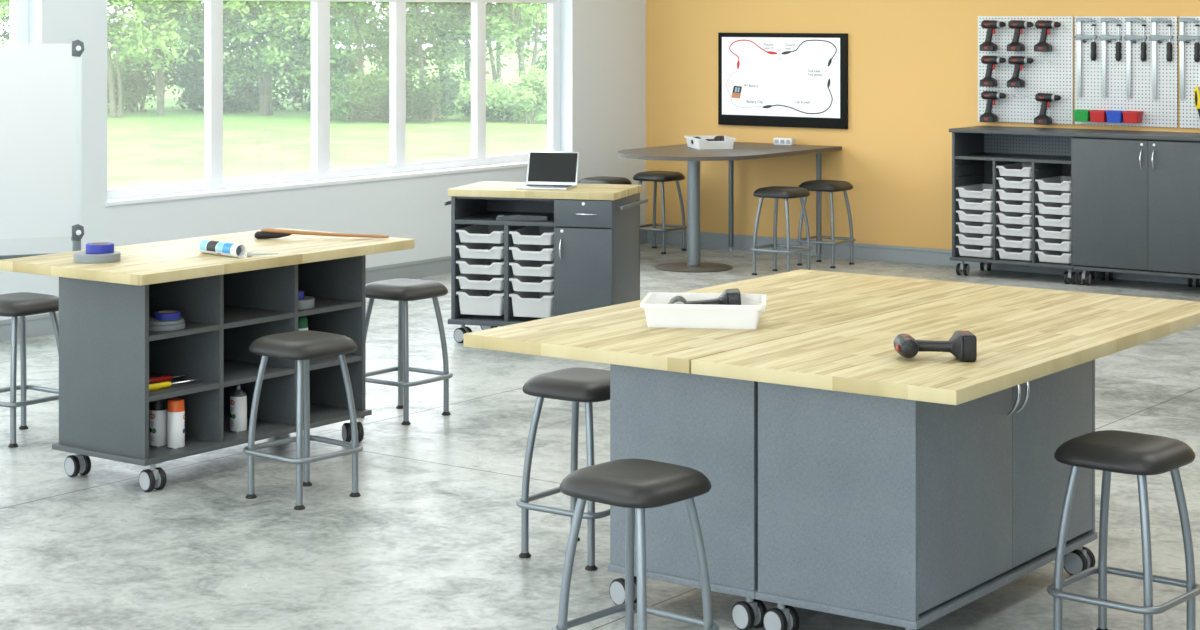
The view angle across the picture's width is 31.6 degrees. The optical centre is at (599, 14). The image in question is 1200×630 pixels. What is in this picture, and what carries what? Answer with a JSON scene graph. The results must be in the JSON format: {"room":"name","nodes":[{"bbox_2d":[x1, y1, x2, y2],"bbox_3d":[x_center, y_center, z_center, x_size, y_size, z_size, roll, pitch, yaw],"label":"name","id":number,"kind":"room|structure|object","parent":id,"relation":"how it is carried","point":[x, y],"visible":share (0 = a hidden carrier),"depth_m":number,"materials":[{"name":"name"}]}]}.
{"room":"classroom","nodes":[
{"label":"classroom","id":0,"kind":"room"},
{"bbox_2d":[0,0,645,319],"bbox_3d":[-4.808,0.144,11.046,0.200,3.600,17.424,0,0,36],"label":"wall","id":1,"kind":"structure","parent":0,"point":[603,42],"depth_m":15.28,"materials":[{"name":"white paint"}]},
{"bbox_2d":[10,0,28,43],"bbox_3d":[-4.920,0.072,10.864,0.197,2.255,5.040,0,0,36],"label":"window","id":2,"kind":"structure","parent":1,"relation":"in","point":[19,9],"depth_m":12.86,"materials":[{"name":"white"}]},
{"bbox_2d":[0,230,646,341],"bbox_3d":[-4.720,1.882,10.981,0.018,0.125,17.424,0,0,36],"label":"baseboard","id":3,"kind":"structure","parent":1,"relation":"attached to","point":[36,325],"depth_m":15.34,"materials":[{"name":"grey paint"}]},
{"bbox_2d":[105,0,559,205],"bbox_3d":[-1.721,0.072,15.268,0.197,2.255,4.904,0,0,36],"label":"window","id":4,"kind":"structure","parent":1,"relation":"in","point":[320,174],"depth_m":15.09,"materials":[{"name":"white"}]},
{"bbox_2d":[0,243,1199,629],"bbox_3d":[1.657,2.019,6.350,16.181,0.150,17.824,0,0,36],"label":"floor","id":5,"kind":"structure","parent":0,"point":[431,539],"depth_m":8.20,"materials":[{"name":"concrete"}]},
{"bbox_2d":[0,292,58,447],"bbox_3d":[-2.670,1.620,9.725,0.378,0.648,0.378,0,0,36],"label":"stool","id":6,"kind":"object","parent":5,"relation":"on","point":[22,304],"visible":0.77,"depth_m":9.62,"materials":[{"name":"grey paint"}]},
{"bbox_2d":[0,40,83,259],"bbox_3d":[-3.467,1.038,10.653,1.712,1.813,0.560,0,0,-22],"label":"whiteboard","id":7,"kind":"object","parent":5,"relation":"on","point":[41,84],"visible":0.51,"depth_m":10.88,"materials":[{"name":"white ceramic"}]},
{"bbox_2d":[0,228,414,491],"bbox_3d":[-1.684,1.488,9.294,0.876,0.914,1.662,0,0,36],"label":"workbench","id":8,"kind":"object","parent":5,"relation":"on","point":[108,351],"visible":0.91,"depth_m":9.00,"materials":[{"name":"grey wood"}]},
{"bbox_2d":[73,251,120,263],"bbox_3d":[-2.102,1.014,8.849,0.192,0.034,0.192,0,0,36],"label":"tape roll","id":9,"kind":"object","parent":8,"relation":"on","point":[82,256],"visible":0.98,"depth_m":8.77,"materials":[{"name":"grey"}]},
{"bbox_2d":[149,399,166,446],"bbox_3d":[-1.850,1.706,8.864,0.074,0.199,0.074,0,0,32],"label":"spray can","id":10,"kind":"object","parent":8,"relation":"on","point":[158,409],"visible":0.88,"depth_m":8.84,"materials":[{"name":"white"}]},
{"bbox_2d":[167,398,184,448],"bbox_3d":[-1.768,1.706,8.829,0.074,0.199,0.074,0,0,1],"label":"spray can","id":11,"kind":"object","parent":8,"relation":"on","point":[175,410],"visible":1,"depth_m":8.80,"materials":[{"name":"white"}]},
{"bbox_2d":[149,316,218,340],"bbox_3d":[-1.925,1.320,8.919,0.507,0.022,0.394,0,0,36],"label":"shelf","id":12,"kind":"object","parent":8,"relation":"attached to","point":[198,325],"depth_m":8.89,"materials":[{"name":"laminate"}]},
{"bbox_2d":[149,373,218,401],"bbox_3d":[-1.925,1.566,8.919,0.507,0.022,0.394,0,0,36],"label":"shelf","id":13,"kind":"object","parent":8,"relation":"attached to","point":[205,383],"depth_m":8.90,"materials":[{"name":"laminate"}]},
{"bbox_2d":[197,239,245,257],"bbox_3d":[-1.617,1.002,9.051,0.271,0.058,0.059,0,0,44],"label":"tube","id":14,"kind":"object","parent":8,"relation":"on","point":[204,246],"visible":1,"depth_m":9.01,"materials":[{"name":"white plastic"}]},
{"bbox_2d":[230,385,246,431],"bbox_3d":[-1.567,1.706,9.177,0.074,0.198,0.074,0,0,41],"label":"bottle","id":15,"kind":"object","parent":8,"relation":"on","point":[238,397],"visible":1,"depth_m":9.15,"materials":[{"name":"white"}]},
{"bbox_2d":[224,305,293,328],"bbox_3d":[-1.671,1.320,9.268,0.507,0.022,0.426,0,0,36],"label":"shelf","id":16,"kind":"object","parent":8,"relation":"attached to","point":[234,315],"depth_m":9.26,"materials":[{"name":"laminate"}]},
{"bbox_2d":[224,359,293,386],"bbox_3d":[-1.671,1.566,9.268,0.507,0.022,0.426,0,0,36],"label":"shelf","id":17,"kind":"object","parent":8,"relation":"attached to","point":[236,371],"depth_m":9.27,"materials":[{"name":"laminate"}]},
{"bbox_2d":[254,228,388,238],"bbox_3d":[-1.276,1.006,9.726,0.615,0.049,0.044,0,0,-3],"label":"brush","id":18,"kind":"object","parent":8,"relation":"on","point":[268,233],"visible":1,"depth_m":9.71,"materials":[{"name":"brown wood"}]},
{"bbox_2d":[298,296,361,316],"bbox_3d":[-1.412,1.320,9.626,0.507,0.022,0.414,0,0,36],"label":"shelf","id":19,"kind":"object","parent":8,"relation":"attached to","point":[350,304],"depth_m":9.62,"materials":[{"name":"laminate"}]},
{"bbox_2d":[309,354,361,370],"bbox_3d":[-1.412,1.566,9.626,0.507,0.022,0.414,0,0,36],"label":"shelf","id":20,"kind":"object","parent":8,"relation":"attached to","point":[352,360],"depth_m":9.54,"materials":[{"name":"laminate"}]},
{"bbox_2d":[243,330,362,509],"bbox_3d":[-1.196,1.620,8.531,0.378,0.648,0.378,0,0,41],"label":"stool","id":21,"kind":"object","parent":5,"relation":"on","point":[304,346],"visible":1,"depth_m":8.50,"materials":[{"name":"grey plastic"}]},
{"bbox_2d":[361,278,452,424],"bbox_3d":[-0.952,1.620,10.245,0.378,0.648,0.378,0,0,36],"label":"stool","id":22,"kind":"object","parent":5,"relation":"on","point":[402,290],"visible":0.8,"depth_m":10.16,"materials":[{"name":"grey paint"}]},
{"bbox_2d":[444,181,647,342],"bbox_3d":[-0.322,1.488,12.624,1.096,0.914,0.649,0,0,17],"label":"storage cart","id":23,"kind":"object","parent":5,"relation":"on","point":[596,235],"visible":0.52,"depth_m":12.38,"materials":[{"name":"grey wood"}]},
{"bbox_2d":[456,289,503,315],"bbox_3d":[-0.635,1.705,12.701,0.299,0.131,0.540,0,0,17],"label":"tray","id":24,"kind":"object","parent":23,"relation":"in","point":[471,301],"visible":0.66,"depth_m":12.46,"materials":[{"name":"white plastic"}]},
{"bbox_2d":[456,274,503,289],"bbox_3d":[-0.635,1.584,12.701,0.299,0.074,0.540,0,0,17],"label":"tray","id":25,"kind":"object","parent":23,"relation":"in","point":[466,281],"visible":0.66,"depth_m":12.47,"materials":[{"name":"white plastic"}]},
{"bbox_2d":[456,258,503,274],"bbox_3d":[-0.635,1.493,12.701,0.299,0.074,0.540,0,0,17],"label":"tray","id":26,"kind":"object","parent":23,"relation":"in","point":[466,265],"visible":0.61,"depth_m":12.47,"materials":[{"name":"white plastic"}]},
{"bbox_2d":[456,242,503,258],"bbox_3d":[-0.635,1.401,12.701,0.299,0.074,0.540,0,0,17],"label":"tray","id":27,"kind":"object","parent":23,"relation":"in","point":[466,250],"visible":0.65,"depth_m":12.47,"materials":[{"name":"white plastic"}]},
{"bbox_2d":[456,224,503,243],"bbox_3d":[-0.635,1.309,12.701,0.299,0.074,0.540,0,0,17],"label":"tray","id":28,"kind":"object","parent":23,"relation":"in","point":[477,233],"visible":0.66,"depth_m":12.48,"materials":[{"name":"white plastic"}]},
{"bbox_2d":[455,211,553,226],"bbox_3d":[-0.482,1.224,12.676,0.614,0.024,0.564,0,0,17],"label":"shelf","id":29,"kind":"object","parent":23,"relation":"attached to","point":[462,218],"depth_m":12.52,"materials":[{"name":"laminate"}]},
{"bbox_2d":[509,291,553,317],"bbox_3d":[-0.329,1.705,12.610,0.275,0.131,0.540,0,0,17],"label":"tray","id":30,"kind":"object","parent":23,"relation":"in","point":[524,303],"visible":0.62,"depth_m":12.37,"materials":[{"name":"white plastic"}]},
{"bbox_2d":[509,275,553,291],"bbox_3d":[-0.329,1.584,12.610,0.275,0.074,0.540,0,0,17],"label":"tray","id":31,"kind":"object","parent":23,"relation":"in","point":[519,283],"visible":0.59,"depth_m":12.38,"materials":[{"name":"white plastic"}]},
{"bbox_2d":[509,260,553,276],"bbox_3d":[-0.329,1.493,12.610,0.275,0.074,0.540,0,0,17],"label":"tray","id":32,"kind":"object","parent":23,"relation":"in","point":[519,267],"visible":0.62,"depth_m":12.38,"materials":[{"name":"white plastic"}]},
{"bbox_2d":[509,244,553,260],"bbox_3d":[-0.329,1.401,12.610,0.275,0.074,0.540,0,0,17],"label":"tray","id":33,"kind":"object","parent":23,"relation":"in","point":[519,251],"visible":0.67,"depth_m":12.38,"materials":[{"name":"white plastic"}]},
{"bbox_2d":[509,226,553,244],"bbox_3d":[-0.329,1.309,12.610,0.275,0.074,0.540,0,0,17],"label":"tray","id":34,"kind":"object","parent":23,"relation":"in","point":[531,235],"visible":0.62,"depth_m":12.39,"materials":[{"name":"white plastic"}]},
{"bbox_2d":[515,151,578,189],"bbox_3d":[-0.311,0.927,12.578,0.316,0.207,0.282,0,0,15],"label":"laptop","id":35,"kind":"object","parent":23,"relation":"on","point":[546,170],"visible":1,"depth_m":12.67,"materials":[{"name":"silver metal"}]},
{"bbox_2d":[516,367,609,570],"bbox_3d":[-0.063,1.620,7.622,0.378,0.648,0.378,0,0,36],"label":"stool","id":36,"kind":"object","parent":5,"relation":"on","point":[576,385],"visible":0.57,"depth_m":7.53,"materials":[{"name":"grey paint"}]},
{"bbox_2d":[552,458,718,629],"bbox_3d":[0.101,1.620,6.029,0.378,0.648,0.378,0,0,41],"label":"stool","id":37,"kind":"object","parent":5,"relation":"on","point":[633,484],"visible":1,"depth_m":6.00,"materials":[{"name":"grey paint"}]},
{"bbox_2d":[633,171,686,253],"bbox_3d":[0.484,1.620,17.395,0.378,0.648,0.378,0,0,36],"label":"stool","id":38,"kind":"object","parent":5,"relation":"on","point":[655,176],"visible":0.88,"depth_m":17.32,"materials":[{"name":"grey paint"}]},
{"bbox_2d":[618,142,841,272],"bbox_3d":[0.916,1.499,16.501,1.170,0.890,1.840,0,0,36],"label":"table","id":39,"kind":"object","parent":5,"relation":"on","point":[741,150],"visible":0.88,"depth_m":16.19,"materials":[{"name":"laminate"}]},
{"bbox_2d":[684,135,735,149],"bbox_3d":[0.867,1.011,16.697,0.320,0.085,0.440,0,0,-11],"label":"tray","id":40,"kind":"object","parent":39,"relation":"on","point":[701,144],"visible":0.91,"depth_m":16.51,"materials":[{"name":"white plastic"}]},
{"bbox_2d":[463,269,999,629],"bbox_3d":[0.544,1.488,7.442,0.884,0.914,2.138,0,0,36],"label":"workbench","id":41,"kind":"object","parent":5,"relation":"on","point":[661,411],"visible":0.42,"depth_m":6.81,"materials":[{"name":"brown wood"}]},
{"bbox_2d":[640,292,766,328],"bbox_3d":[0.349,0.990,7.069,0.405,0.080,0.300,0,0,7],"label":"tray","id":42,"kind":"object","parent":41,"relation":"on","point":[659,314],"visible":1,"depth_m":6.94,"materials":[{"name":"white plastic"}]},
{"bbox_2d":[668,288,740,304],"bbox_3d":[0.352,0.974,7.094,0.248,0.091,0.188,0,0,0],"label":"cordless drill","id":43,"kind":"object","parent":42,"relation":"in","point":[729,296],"visible":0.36,"depth_m":7.09,"materials":[{"name":"black plastic"}]},
{"bbox_2d":[750,186,812,274],"bbox_3d":[1.357,1.620,15.823,0.378,0.648,0.378,0,0,36],"label":"stool","id":44,"kind":"object","parent":5,"relation":"on","point":[782,192],"visible":0.88,"depth_m":15.78,"materials":[{"name":"grey paint"}]},
{"bbox_2d":[795,180,855,267],"bbox_3d":[1.751,1.620,16.426,0.378,0.648,0.378,0,0,36],"label":"stool","id":45,"kind":"object","parent":5,"relation":"on","point":[830,186],"visible":0.94,"depth_m":16.38,"materials":[{"name":"grey paint"}]},
{"bbox_2d":[691,286,1199,629],"bbox_3d":[1.251,1.488,6.928,0.875,0.914,2.138,0,0,36],"label":"workbench","id":46,"kind":"object","parent":5,"relation":"on","point":[894,489],"visible":0.94,"depth_m":6.54,"materials":[{"name":"brown wood"}]},
{"bbox_2d":[893,331,976,361],"bbox_3d":[0.996,0.990,6.350,0.233,0.081,0.180,0,0,-2],"label":"cordless drill","id":47,"kind":"object","parent":46,"relation":"on","point":[962,344],"visible":1,"depth_m":6.27,"materials":[{"name":"black plastic"}]},
{"bbox_2d":[950,132,1094,283],"bbox_3d":[3.147,1.411,15.671,0.969,1.067,0.530,0,0,36],"label":"base cabinet","id":48,"kind":"object","parent":5,"relation":"on","point":[975,156],"visible":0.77,"depth_m":15.74,"materials":[{"name":"laminate"}]},
{"bbox_2d":[956,244,992,257],"bbox_3d":[2.888,1.757,15.821,0.300,0.073,0.440,0,0,36],"label":"tray","id":49,"kind":"object","parent":48,"relation":"in","point":[964,249],"visible":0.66,"depth_m":15.68,"materials":[{"name":"white plastic"}]},
{"bbox_2d":[956,233,992,245],"bbox_3d":[2.888,1.670,15.821,0.300,0.073,0.440,0,0,36],"label":"tray","id":50,"kind":"object","parent":48,"relation":"in","point":[964,238],"visible":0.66,"depth_m":15.68,"materials":[{"name":"white plastic"}]},
{"bbox_2d":[956,221,992,233],"bbox_3d":[2.888,1.583,15.821,0.300,0.073,0.440,0,0,36],"label":"tray","id":51,"kind":"object","parent":48,"relation":"in","point":[964,226],"visible":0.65,"depth_m":15.68,"materials":[{"name":"white plastic"}]},
{"bbox_2d":[956,209,992,221],"bbox_3d":[2.888,1.496,15.821,0.300,0.073,0.440,0,0,36],"label":"tray","id":52,"kind":"object","parent":48,"relation":"in","point":[964,214],"visible":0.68,"depth_m":15.68,"materials":[{"name":"white plastic"}]},
{"bbox_2d":[956,197,992,210],"bbox_3d":[2.888,1.410,15.821,0.300,0.073,0.440,0,0,36],"label":"tray","id":53,"kind":"object","parent":48,"relation":"in","point":[964,203],"visible":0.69,"depth_m":15.68,"materials":[{"name":"white plastic"}]},
{"bbox_2d":[956,184,992,198],"bbox_3d":[2.888,1.323,15.821,0.300,0.073,0.440,0,0,36],"label":"tray","id":54,"kind":"object","parent":48,"relation":"in","point":[984,191],"visible":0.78,"depth_m":15.70,"materials":[{"name":"white plastic"}]},
{"bbox_2d":[955,153,1070,163],"bbox_3d":[3.155,1.065,15.665,0.923,0.022,0.498,0,0,36],"label":"shelf","id":55,"kind":"object","parent":48,"relation":"attached to","point":[960,158],"depth_m":15.69,"materials":[{"name":"laminate"}]},
{"bbox_2d":[996,247,1031,260],"bbox_3d":[3.144,1.757,15.634,0.283,0.073,0.440,0,0,36],"label":"tray","id":56,"kind":"object","parent":48,"relation":"in","point":[1004,252],"visible":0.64,"depth_m":15.50,"materials":[{"name":"white plastic"}]},
{"bbox_2d":[996,235,1031,248],"bbox_3d":[3.144,1.670,15.634,0.283,0.073,0.440,0,0,36],"label":"tray","id":57,"kind":"object","parent":48,"relation":"in","point":[1004,240],"visible":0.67,"depth_m":15.50,"materials":[{"name":"white plastic"}]},
{"bbox_2d":[996,163,1031,176],"bbox_3d":[3.144,1.149,15.634,0.283,0.073,0.440,0,0,36],"label":"tray","id":58,"kind":"object","parent":48,"relation":"in","point":[1015,169],"visible":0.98,"depth_m":15.50,"materials":[{"name":"white plastic"}]},
{"bbox_2d":[1035,250,1070,263],"bbox_3d":[3.393,1.757,15.454,0.280,0.073,0.440,0,0,36],"label":"tray","id":59,"kind":"object","parent":48,"relation":"in","point":[1043,255],"visible":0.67,"depth_m":15.32,"materials":[{"name":"white plastic"}]},
{"bbox_2d":[1035,238,1070,250],"bbox_3d":[3.393,1.670,15.454,0.280,0.073,0.440,0,0,36],"label":"tray","id":60,"kind":"object","parent":48,"relation":"in","point":[1054,244],"visible":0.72,"depth_m":15.31,"materials":[{"name":"white plastic"}]},
{"bbox_2d":[1035,226,1070,238],"bbox_3d":[3.393,1.583,15.454,0.280,0.073,0.440,0,0,36],"label":"tray","id":61,"kind":"object","parent":48,"relation":"in","point":[1043,231],"visible":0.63,"depth_m":15.31,"materials":[{"name":"white plastic"}]},
{"bbox_2d":[1035,214,1070,226],"bbox_3d":[3.393,1.496,15.454,0.280,0.073,0.440,0,0,36],"label":"tray","id":62,"kind":"object","parent":48,"relation":"in","point":[1043,219],"visible":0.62,"depth_m":15.31,"materials":[{"name":"white plastic"}]},
{"bbox_2d":[1035,202,1070,214],"bbox_3d":[3.393,1.410,15.454,0.280,0.073,0.440,0,0,36],"label":"tray","id":63,"kind":"object","parent":48,"relation":"in","point":[1055,208],"visible":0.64,"depth_m":15.31,"materials":[{"name":"white plastic"}]},
{"bbox_2d":[1035,190,1070,202],"bbox_3d":[3.393,1.323,15.454,0.280,0.073,0.440,0,0,36],"label":"tray","id":64,"kind":"object","parent":48,"relation":"in","point":[1043,195],"visible":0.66,"depth_m":15.31,"materials":[{"name":"white plastic"}]},
{"bbox_2d":[1035,176,1070,190],"bbox_3d":[3.393,1.236,15.454,0.280,0.073,0.440,0,0,36],"label":"tray","id":65,"kind":"object","parent":48,"relation":"in","point":[1058,183],"visible":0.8,"depth_m":15.33,"materials":[{"name":"white plastic"}]},
{"bbox_2d":[1047,430,1199,629],"bbox_3d":[1.598,1.620,6.450,0.378,0.648,0.378,0,0,40],"label":"stool","id":66,"kind":"object","parent":5,"relation":"on","point":[1141,455],"visible":1,"depth_m":6.42,"materials":[{"name":"grey paint"}]},
{"bbox_2d":[1073,137,1199,286],"bbox_3d":[3.991,1.411,15.032,1.144,1.067,0.571,0,0,36],"label":"base cabinet","id":67,"kind":"object","parent":5,"relation":"on","point":[1136,202],"visible":1,"depth_m":14.89,"materials":[{"name":"laminate"}]},
{"bbox_2d":[949,126,1199,140],"bbox_3d":[3.618,0.864,15.344,2.128,0.026,0.563,0,0,36],"label":"countertop","id":68,"kind":"structure","parent":67,"relation":"on","point":[1125,134],"depth_m":15.28,"materials":[{"name":"laminate"}]},
{"bbox_2d":[646,0,1199,249],"bbox_3d":[6.835,0.144,13.480,16.181,3.600,0.200,0,0,36],"label":"wall","id":69,"kind":"structure","parent":0,"point":[913,64],"depth_m":16.81,"materials":[{"name":"orange paint"}]},
{"bbox_2d":[718,33,847,128],"bbox_3d":[1.478,0.535,17.224,1.214,0.763,0.030,0,0,36],"label":"wall display","id":70,"kind":"object","parent":69,"relation":"attached to","point":[800,80],"visible":1,"depth_m":17.20,"materials":[{"name":"black"}]},
{"bbox_2d":[647,230,1195,284],"bbox_3d":[6.778,1.882,13.387,15.763,0.125,0.018,0,0,36],"label":"baseboard","id":71,"kind":"structure","parent":69,"relation":"attached to","point":[930,256],"depth_m":16.70,"materials":[{"name":"grey paint"}]},
{"bbox_2d":[978,16,1072,123],"bbox_3d":[3.205,0.417,15.978,0.772,0.803,0.012,0,0,36],"label":"pegboard","id":72,"kind":"object","parent":69,"relation":"attached to","point":[1057,79],"visible":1,"depth_m":15.94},
{"bbox_2d":[979,55,1005,86],"bbox_3d":[2.983,0.431,16.055,0.200,0.235,0.085,0,0,36],"label":"cordless drill","id":73,"kind":"object","parent":72,"relation":"attached to","point":[987,81],"visible":1,"depth_m":16.05,"materials":[{"name":"black plastic"}]},
{"bbox_2d":[979,20,1005,50],"bbox_3d":[2.983,0.161,16.055,0.200,0.235,0.085,0,0,36],"label":"cordless drill","id":74,"kind":"object","parent":72,"relation":"attached to","point":[990,25],"visible":1,"depth_m":16.05,"materials":[{"name":"black plastic"}]},
{"bbox_2d":[979,91,1005,121],"bbox_3d":[2.983,0.700,16.055,0.200,0.235,0.085,0,0,36],"label":"cordless drill","id":75,"kind":"object","parent":72,"relation":"attached to","point":[990,96],"visible":1,"depth_m":16.05,"materials":[{"name":"black plastic"}]},
{"bbox_2d":[1007,20,1033,50],"bbox_3d":[3.164,0.161,15.923,0.200,0.235,0.085,0,0,36],"label":"cordless drill","id":76,"kind":"object","parent":72,"relation":"attached to","point":[1018,26],"visible":1,"depth_m":15.92,"materials":[{"name":"black plastic"}]},
{"bbox_2d":[1007,56,1033,86],"bbox_3d":[3.164,0.431,15.923,0.200,0.235,0.085,0,0,36],"label":"cordless drill","id":77,"kind":"object","parent":72,"relation":"attached to","point":[1018,62],"visible":1,"depth_m":15.92,"materials":[{"name":"black plastic"}]},
{"bbox_2d":[1034,20,1060,51],"bbox_3d":[3.341,0.161,15.794,0.200,0.235,0.085,0,0,36],"label":"cordless drill","id":78,"kind":"object","parent":72,"relation":"attached to","point":[1042,45],"visible":1,"depth_m":15.79,"materials":[{"name":"black plastic"}]},
{"bbox_2d":[1034,93,1060,124],"bbox_3d":[3.341,0.705,15.794,0.200,0.235,0.085,0,0,36],"label":"cordless drill","id":79,"kind":"object","parent":72,"relation":"hanging from","point":[1042,118],"visible":1,"depth_m":15.79,"materials":[{"name":"black plastic"}]},
{"bbox_2d":[1075,16,1177,127],"bbox_3d":[3.849,0.417,15.511,0.786,0.803,0.012,0,0,36],"label":"pegboard","id":80,"kind":"object","parent":69,"relation":"attached to","point":[1162,111],"visible":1,"depth_m":15.47,"materials":[{"name":"metal"}]},
{"bbox_2d":[1075,18,1096,96],"bbox_3d":[3.590,0.321,15.664,0.171,0.587,0.044,0,0,36],"label":"clamp","id":81,"kind":"object","parent":80,"relation":"hanging from","point":[1078,36],"visible":1,"depth_m":15.69,"materials":[{"name":"silver metal"}]},
{"bbox_2d":[1099,18,1121,97],"bbox_3d":[3.746,0.321,15.551,0.171,0.587,0.044,0,0,36],"label":"clamp","id":82,"kind":"object","parent":80,"relation":"hanging from","point":[1103,36],"visible":1,"depth_m":15.57,"materials":[{"name":"silver metal"}]},
{"bbox_2d":[1124,18,1146,97],"bbox_3d":[3.901,0.321,15.438,0.171,0.587,0.044,0,0,36],"label":"clamp","id":83,"kind":"object","parent":80,"relation":"hanging from","point":[1128,37],"visible":1,"depth_m":15.46,"materials":[{"name":"silver metal"}]},
{"bbox_2d":[1150,18,1172,98],"bbox_3d":[4.059,0.321,15.324,0.171,0.587,0.044,0,0,36],"label":"clamp","id":84,"kind":"object","parent":80,"relation":"hanging from","point":[1154,37],"visible":1,"depth_m":15.35,"materials":[{"name":"silver metal"}]},
{"bbox_2d":[1180,16,1199,127],"bbox_3d":[4.500,0.417,15.037,0.789,0.803,0.012,0,0,36],"label":"pegboard","id":85,"kind":"object","parent":69,"relation":"attached to","point":[1189,115],"visible":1,"depth_m":15.22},
{"bbox_2d":[1177,18,1199,99],"bbox_3d":[4.224,0.321,15.203,0.171,0.587,0.044,0,0,36],"label":"clamp","id":86,"kind":"object","parent":85,"relation":"hanging from","point":[1181,37],"visible":1,"depth_m":15.23,"materials":[{"name":"silver metal"}]},
{"label":"outside","id":87,"kind":"structure","parent":0,"visible":0},
{"bbox_2d":[107,46,546,187],"bbox_3d":[-20.106,2.194,57.856,79.469,0.100,150.000,0,0,36],"label":"lawn","id":88,"kind":"structure","parent":87,"point":[144,148],"depth_m":36.24,"materials":[{"name":"plant"}]},
{"bbox_2d":[107,57,154,108],"bbox_3d":[-10.809,1.532,45.989,2.653,1.273,2.450,0,0,-26],"label":"shrub","id":89,"kind":"object","parent":88,"relation":"on","point":[125,72],"visible":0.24,"depth_m":45.99,"materials":[{"name":"green plant"}]},
{"bbox_2d":[107,0,204,117],"bbox_3d":[-10.172,-0.315,43.808,4.022,4.967,3.389,0,0,33],"label":"tree","id":90,"kind":"object","parent":88,"relation":"on","point":[137,42],"visible":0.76,"depth_m":43.32,"materials":[{"name":"green plant"}]},
{"bbox_2d":[107,45,226,112],"bbox_3d":[-9.850,1.364,47.052,3.227,1.608,2.374,0,0,2],"label":"shrub","id":91,"kind":"object","parent":88,"relation":"on","point":[148,72],"visible":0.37,"depth_m":46.74,"materials":[{"name":"green plant"}]},
{"bbox_2d":[107,0,232,114],"bbox_3d":[-9.296,-0.307,44.849,3.923,4.953,4.091,0,0,29],"label":"tree","id":92,"kind":"object","parent":88,"relation":"on","point":[159,77],"visible":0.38,"depth_m":44.87,"materials":[{"name":"green plant"}]},
{"bbox_2d":[144,35,251,110],"bbox_3d":[-9.069,1.212,47.646,2.610,1.935,2.486,0,0,21],"label":"shrub","id":93,"kind":"object","parent":88,"relation":"on","point":[195,54],"visible":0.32,"depth_m":47.33,"materials":[{"name":"green plant"}]},
{"bbox_2d":[145,0,303,79],"bbox_3d":[-7.976,-0.010,44.089,3.850,4.368,3.705,0,0,7],"label":"tree","id":94,"kind":"object","parent":88,"relation":"on","point":[230,17],"visible":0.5,"depth_m":44.06,"materials":[{"name":"green plant"}]},
{"bbox_2d":[181,51,306,112],"bbox_3d":[-7.649,1.450,47.144,2.942,1.458,3.798,0,0,-4],"label":"shrub","id":95,"kind":"object","parent":88,"relation":"on","point":[252,96],"visible":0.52,"depth_m":46.40,"materials":[{"name":"green plant"}]},
{"bbox_2d":[191,1,349,114],"bbox_3d":[-7.123,-0.114,44.867,3.549,4.567,3.291,0,0,21],"label":"tree","id":96,"kind":"object","parent":88,"relation":"on","point":[265,82],"visible":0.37,"depth_m":44.19,"materials":[{"name":"green plant"}]},
{"bbox_2d":[236,43,366,110],"bbox_3d":[-6.466,1.353,47.523,3.104,1.643,2.574,0,0,35],"label":"shrub","id":97,"kind":"object","parent":88,"relation":"on","point":[290,84],"visible":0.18,"depth_m":46.87,"materials":[{"name":"green plant"}]},
{"bbox_2d":[226,1,389,86],"bbox_3d":[-5.783,0.053,44.256,3.999,4.234,3.774,0,0,23],"label":"tree","id":98,"kind":"object","parent":88,"relation":"on","point":[290,28],"visible":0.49,"depth_m":43.35,"materials":[{"name":"green plant"}]},
{"bbox_2d":[306,64,420,121],"bbox_3d":[-5.094,1.564,42.593,2.333,1.231,2.538,0,0,33],"label":"shrub","id":99,"kind":"object","parent":88,"relation":"on","point":[340,106],"visible":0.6,"depth_m":42.22,"materials":[{"name":"green plant"}]},
{"bbox_2d":[272,1,456,118],"bbox_3d":[-4.942,-0.077,43.318,3.635,4.493,4.509,0,0,18],"label":"tree","id":100,"kind":"object","parent":88,"relation":"on","point":[356,7],"visible":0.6,"depth_m":42.80,"materials":[{"name":"green plant"}]},
{"bbox_2d":[330,2,470,80],"bbox_3d":[-4.713,-0.239,50.080,3.247,4.818,3.556,0,0,13],"label":"tree","id":101,"kind":"object","parent":88,"relation":"on","point":[426,57],"visible":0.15,"depth_m":50.51,"materials":[{"name":"green plant"}]},
{"bbox_2d":[342,57,468,120],"bbox_3d":[-4.051,1.487,42.299,2.085,1.365,2.602,0,0,44],"label":"shrub","id":102,"kind":"object","parent":88,"relation":"on","point":[382,77],"visible":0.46,"depth_m":42.02,"materials":[{"name":"green plant"}]},
{"bbox_2d":[338,61,518,122],"bbox_3d":[-3.344,1.544,42.221,3.091,1.252,2.626,0,0,-44],"label":"shrub","id":103,"kind":"object","parent":88,"relation":"on","point":[440,88],"visible":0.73,"depth_m":41.71,"materials":[{"name":"green plant"}]},
{"bbox_2d":[387,2,510,117],"bbox_3d":[-3.388,-0.488,43.669,3.271,5.321,3.687,0,0,1],"label":"tree","id":104,"kind":"object","parent":88,"relation":"on","point":[460,13],"visible":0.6,"depth_m":43.48,"materials":[{"name":"green plant"}]},
{"bbox_2d":[380,2,546,114],"bbox_3d":[-2.785,-0.129,44.763,3.483,4.594,3.605,0,0,24],"label":"tree","id":105,"kind":"object","parent":88,"relation":"on","point":[454,55],"visible":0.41,"depth_m":44.83,"materials":[{"name":"green plant"}]},
{"bbox_2d":[435,70,539,120],"bbox_3d":[-2.233,1.651,42.434,2.196,1.057,2.086,0,0,21],"label":"shrub","id":106,"kind":"object","parent":88,"relation":"on","point":[493,93],"visible":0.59,"depth_m":42.15,"materials":[{"name":"green plant"}]},
{"bbox_2d":[446,3,546,117],"bbox_3d":[-1.360,-0.173,44.056,3.993,4.688,3.958,0,0,-13],"label":"tree","id":107,"kind":"object","parent":88,"relation":"on","point":[535,8],"visible":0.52,"depth_m":43.52,"materials":[{"name":"green plant"}]},
{"bbox_2d":[488,62,546,123],"bbox_3d":[-1.257,1.519,41.722,1.818,1.301,2.742,0,0,-39],"label":"shrub","id":108,"kind":"object","parent":88,"relation":"on","point":[533,97],"visible":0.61,"depth_m":41.44,"materials":[{"name":"green plant"}]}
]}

